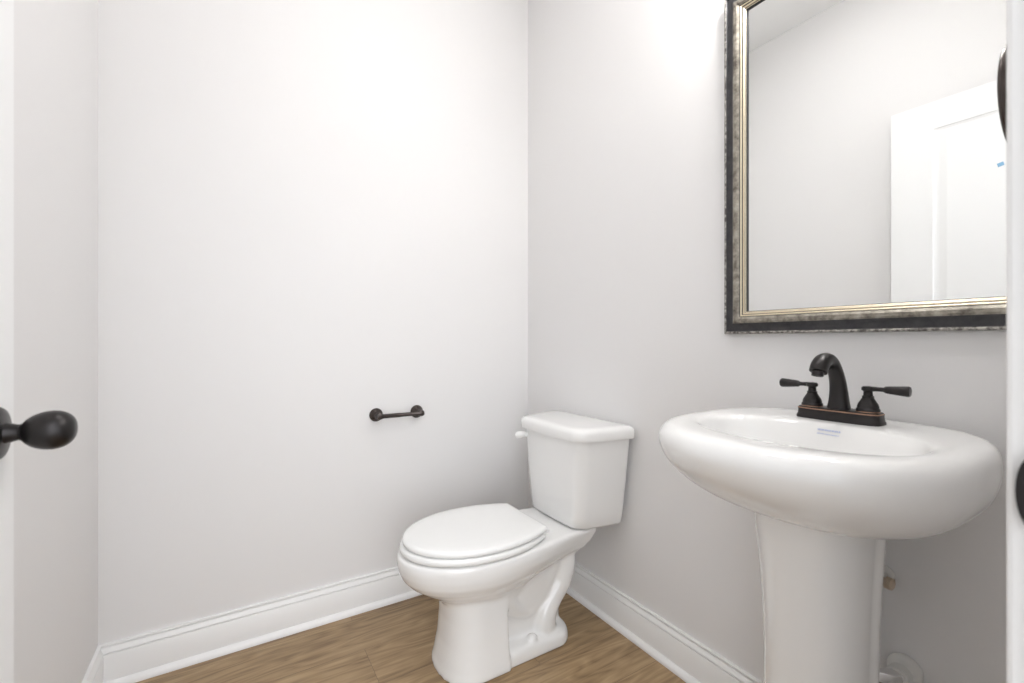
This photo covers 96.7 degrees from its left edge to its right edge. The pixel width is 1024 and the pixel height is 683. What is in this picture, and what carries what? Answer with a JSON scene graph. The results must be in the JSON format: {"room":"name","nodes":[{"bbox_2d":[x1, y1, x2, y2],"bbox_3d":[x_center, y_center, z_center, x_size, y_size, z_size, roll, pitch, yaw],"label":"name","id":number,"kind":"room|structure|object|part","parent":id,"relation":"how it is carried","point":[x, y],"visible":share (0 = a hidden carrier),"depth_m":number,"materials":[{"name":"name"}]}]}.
{"room":"bathroom","nodes":[
{"label":"bathroom","id":0,"kind":"room"},
{"bbox_2d":[14,0,97,682],"bbox_3d":[-0.784,-0.366,0.529,0.120,2.752,1.796,0,0,-32],"label":"wall","id":1,"kind":"structure","parent":0,"point":[56,41],"depth_m":1.00,"materials":[{"name":"white paint"}]},
{"bbox_2d":[82,646,102,682],"bbox_3d":[-0.753,0.948,0.619,0.028,0.125,1.676,0,0,-32],"label":"baseboard","id":2,"kind":"structure","parent":1,"relation":"attached to","point":[94,674],"depth_m":1.26,"materials":[{"name":"white paint"}]},
{"bbox_2d":[98,0,527,644],"bbox_3d":[-0.597,-0.366,1.771,1.744,2.752,0.120,0,0,-32],"label":"wall","id":3,"kind":"structure","parent":0,"point":[313,214],"depth_m":1.60,"materials":[{"name":"white paint"}]},
{"bbox_2d":[98,567,422,682],"bbox_3d":[-0.558,0.948,1.708,1.504,0.125,0.028,0,0,-32],"label":"baseboard","id":4,"kind":"structure","parent":3,"relation":"attached to","point":[144,656],"depth_m":1.50,"materials":[{"name":"white paint"}]},
{"bbox_2d":[369,405,424,421],"bbox_3d":[-0.437,0.281,1.761,0.213,0.051,0.064,0,0,-32],"label":"toilet paper holder","id":5,"kind":"object","parent":3,"relation":"attached to","point":[376,414],"visible":1,"depth_m":1.74,"materials":[{"name":"brown metal"}]},
{"bbox_3d":[-0.506,0.281,1.719,0.051,0.051,0.062,0,0,-32],"label":"post","id":6,"kind":"part","parent":5,"relation":"part of","materials":[{"name":"brown metal"}]},
{"bbox_3d":[-0.368,0.281,1.804,0.051,0.051,0.062,0,0,-32],"label":"post","id":7,"kind":"part","parent":5,"relation":"part of","materials":[{"name":"brown metal"}]},
{"bbox_2d":[136,593,685,682],"bbox_3d":[0.185,1.035,0.505,1.744,0.050,3.096,0,0,-32],"label":"floor","id":8,"kind":"structure","parent":0,"point":[392,643],"depth_m":1.46,"materials":[{"name":"brown wood"}]},
{"bbox_2d":[397,411,634,682],"bbox_3d":[-0.014,0.647,1.529,0.747,0.725,0.440,0,0,-32],"label":"toilet","id":9,"kind":"object","parent":8,"relation":"on","point":[500,575],"visible":1,"depth_m":1.46,"materials":[{"name":"white ceramic"}]},
{"bbox_3d":[-0.140,0.621,1.451,0.433,0.020,0.358,0,0,-32],"label":"seat","id":10,"kind":"part","parent":9,"relation":"part of","materials":[{"name":"white plastic"}]},
{"bbox_3d":[-0.134,0.599,1.455,0.431,0.021,0.351,0,0,-32],"label":"seat lid","id":11,"kind":"part","parent":9,"relation":"part of","materials":[{"name":"white plastic"}]},
{"bbox_3d":[-0.053,0.822,1.505,0.656,0.377,0.360,0,0,-32],"label":"bowl","id":12,"kind":"part","parent":9,"relation":"part of","materials":[{"name":"white ceramic"}]},
{"bbox_3d":[0.039,0.358,1.738,0.041,0.031,0.046,0,0,-32],"label":"flush lever","id":13,"kind":"part","parent":9,"relation":"part of","materials":[{"name":"white plastic"}]},
{"bbox_3d":[0.209,0.477,1.667,0.202,0.307,0.412,0,0,-32],"label":"tank","id":14,"kind":"part","parent":9,"relation":"part of","materials":[{"name":"white ceramic"}]},
{"bbox_3d":[0.206,0.306,1.665,0.228,0.043,0.440,0,0,-32],"label":"tank lid","id":15,"kind":"part","parent":9,"relation":"part of","materials":[{"name":"white ceramic"}]},
{"bbox_2d":[659,407,1003,682],"bbox_3d":[0.554,0.586,0.872,0.484,0.848,0.502,0,0,-32],"label":"pedestal sink","id":16,"kind":"object","parent":8,"relation":"on","point":[826,499],"visible":1,"depth_m":0.78,"materials":[{"name":"white ceramic"}]},
{"bbox_2d":[659,407,1003,539],"bbox_3d":[0.554,0.247,0.871,0.485,0.170,0.503,0,0,-32],"label":"basin","id":17,"kind":"object","parent":16,"relation":"in","point":[801,477],"depth_m":0.70,"materials":[{"name":"white ceramic"}]},
{"bbox_2d":[779,353,911,426],"bbox_3d":[0.647,0.093,0.924,0.128,0.140,0.234,0,0,-32],"label":"faucet","id":18,"kind":"object","parent":16,"relation":"on","point":[867,412],"visible":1,"depth_m":0.92,"materials":[{"name":"black metal"}]},
{"bbox_3d":[0.632,0.094,1.018,0.020,0.020,0.058,0,0,-32],"label":"lever","id":19,"kind":"part","parent":18,"relation":"part of","materials":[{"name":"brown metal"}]},
{"bbox_3d":[0.650,0.114,0.986,0.040,0.052,0.040,0,0,-32],"label":"handle","id":20,"kind":"part","parent":18,"relation":"part of","materials":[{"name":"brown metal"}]},
{"bbox_3d":[0.643,0.082,0.922,0.118,0.118,0.041,0,0,-32],"label":"spout","id":21,"kind":"part","parent":18,"relation":"part of","materials":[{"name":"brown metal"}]},
{"bbox_3d":[0.677,0.153,0.943,0.057,0.020,0.153,0,0,-32],"label":"plate","id":22,"kind":"part","parent":18,"relation":"part of","materials":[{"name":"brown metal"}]},
{"bbox_3d":[0.677,0.140,0.943,0.050,0.004,0.146,0,0,-32],"label":"plate","id":23,"kind":"part","parent":18,"relation":"part of","materials":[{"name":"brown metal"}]},
{"bbox_3d":[0.704,0.114,0.899,0.040,0.052,0.040,0,0,-32],"label":"handle","id":24,"kind":"part","parent":18,"relation":"part of","materials":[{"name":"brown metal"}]},
{"bbox_3d":[0.724,0.094,0.869,0.020,0.020,0.058,0,0,-32],"label":"lever","id":25,"kind":"part","parent":18,"relation":"part of","materials":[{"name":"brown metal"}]},
{"bbox_2d":[528,0,1005,682],"bbox_3d":[0.597,-0.366,1.382,0.120,2.752,1.796,0,0,-32],"label":"wall","id":26,"kind":"structure","parent":0,"point":[626,97],"depth_m":1.41,"materials":[{"name":"white paint"}]},
{"bbox_2d":[567,562,762,682],"bbox_3d":[0.503,0.948,1.395,0.028,0.125,1.676,0,0,-32],"label":"baseboard","id":27,"kind":"structure","parent":26,"relation":"attached to","point":[689,659],"depth_m":1.46,"materials":[{"name":"white paint"}]},
{"bbox_2d":[724,0,1005,333],"bbox_3d":[0.751,-0.479,0.990,0.026,0.918,0.619,0,0,-32],"label":"framed mirror","id":28,"kind":"object","parent":26,"relation":"attached to","point":[865,142],"visible":1,"depth_m":0.98,"materials":[{"name":"silver metal"}]},
{"bbox_2d":[883,565,895,590],"bbox_3d":[0.759,0.414,0.939,0.068,0.190,0.046,0,0,-32],"label":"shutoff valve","id":29,"kind":"object","parent":26,"relation":"attached to","point":[889,583],"visible":0.17,"depth_m":0.93,"materials":[{"name":"gold metal"}]},
{"bbox_2d":[879,652,923,682],"bbox_3d":[0.724,0.516,0.915,0.189,0.365,0.064,0,0,-6],"label":"drain pipe","id":30,"kind":"object","parent":26,"relation":"attached to","point":[901,668],"visible":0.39,"depth_m":0.90,"materials":[{"name":"white plastic"}]},
{"bbox_3d":[0.347,-0.366,0.243,1.504,2.752,0.120,0,0,-32],"label":"wall","id":31,"kind":"structure","parent":0,"visible":0},
{"bbox_2d":[0,0,77,682],"bbox_3d":[-0.444,-0.018,0.288,0.110,2.032,0.766,0,0,-32],"label":"door","id":32,"kind":"structure","parent":31,"relation":"in","point":[47,430],"depth_m":0.58,"materials":[{"name":"white paint"}]},
{"bbox_3d":[-0.591,0.113,0.581,0.053,0.049,0.049,0,0,-32],"label":"knob","id":33,"kind":"part","parent":32,"relation":"part of","materials":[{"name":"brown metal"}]},
{"bbox_2d":[997,46,1005,139],"bbox_3d":[0.708,-0.344,0.590,0.144,0.168,0.091,0,0,-32],"label":"towel ring","id":34,"kind":"object","parent":31,"relation":"attached to","point":[1001,74],"visible":0.27,"depth_m":0.59,"materials":[{"name":"brown metal"}]},
{"bbox_2d":[1006,0,1023,682],"bbox_3d":[0.100,-0.052,0.099,0.876,2.125,0.137,0,0,-32],"label":"door frame","id":35,"kind":"structure","parent":31,"relation":"attached to","point":[1014,9],"depth_m":0.35,"materials":[{"name":"white paint"}]}
]}

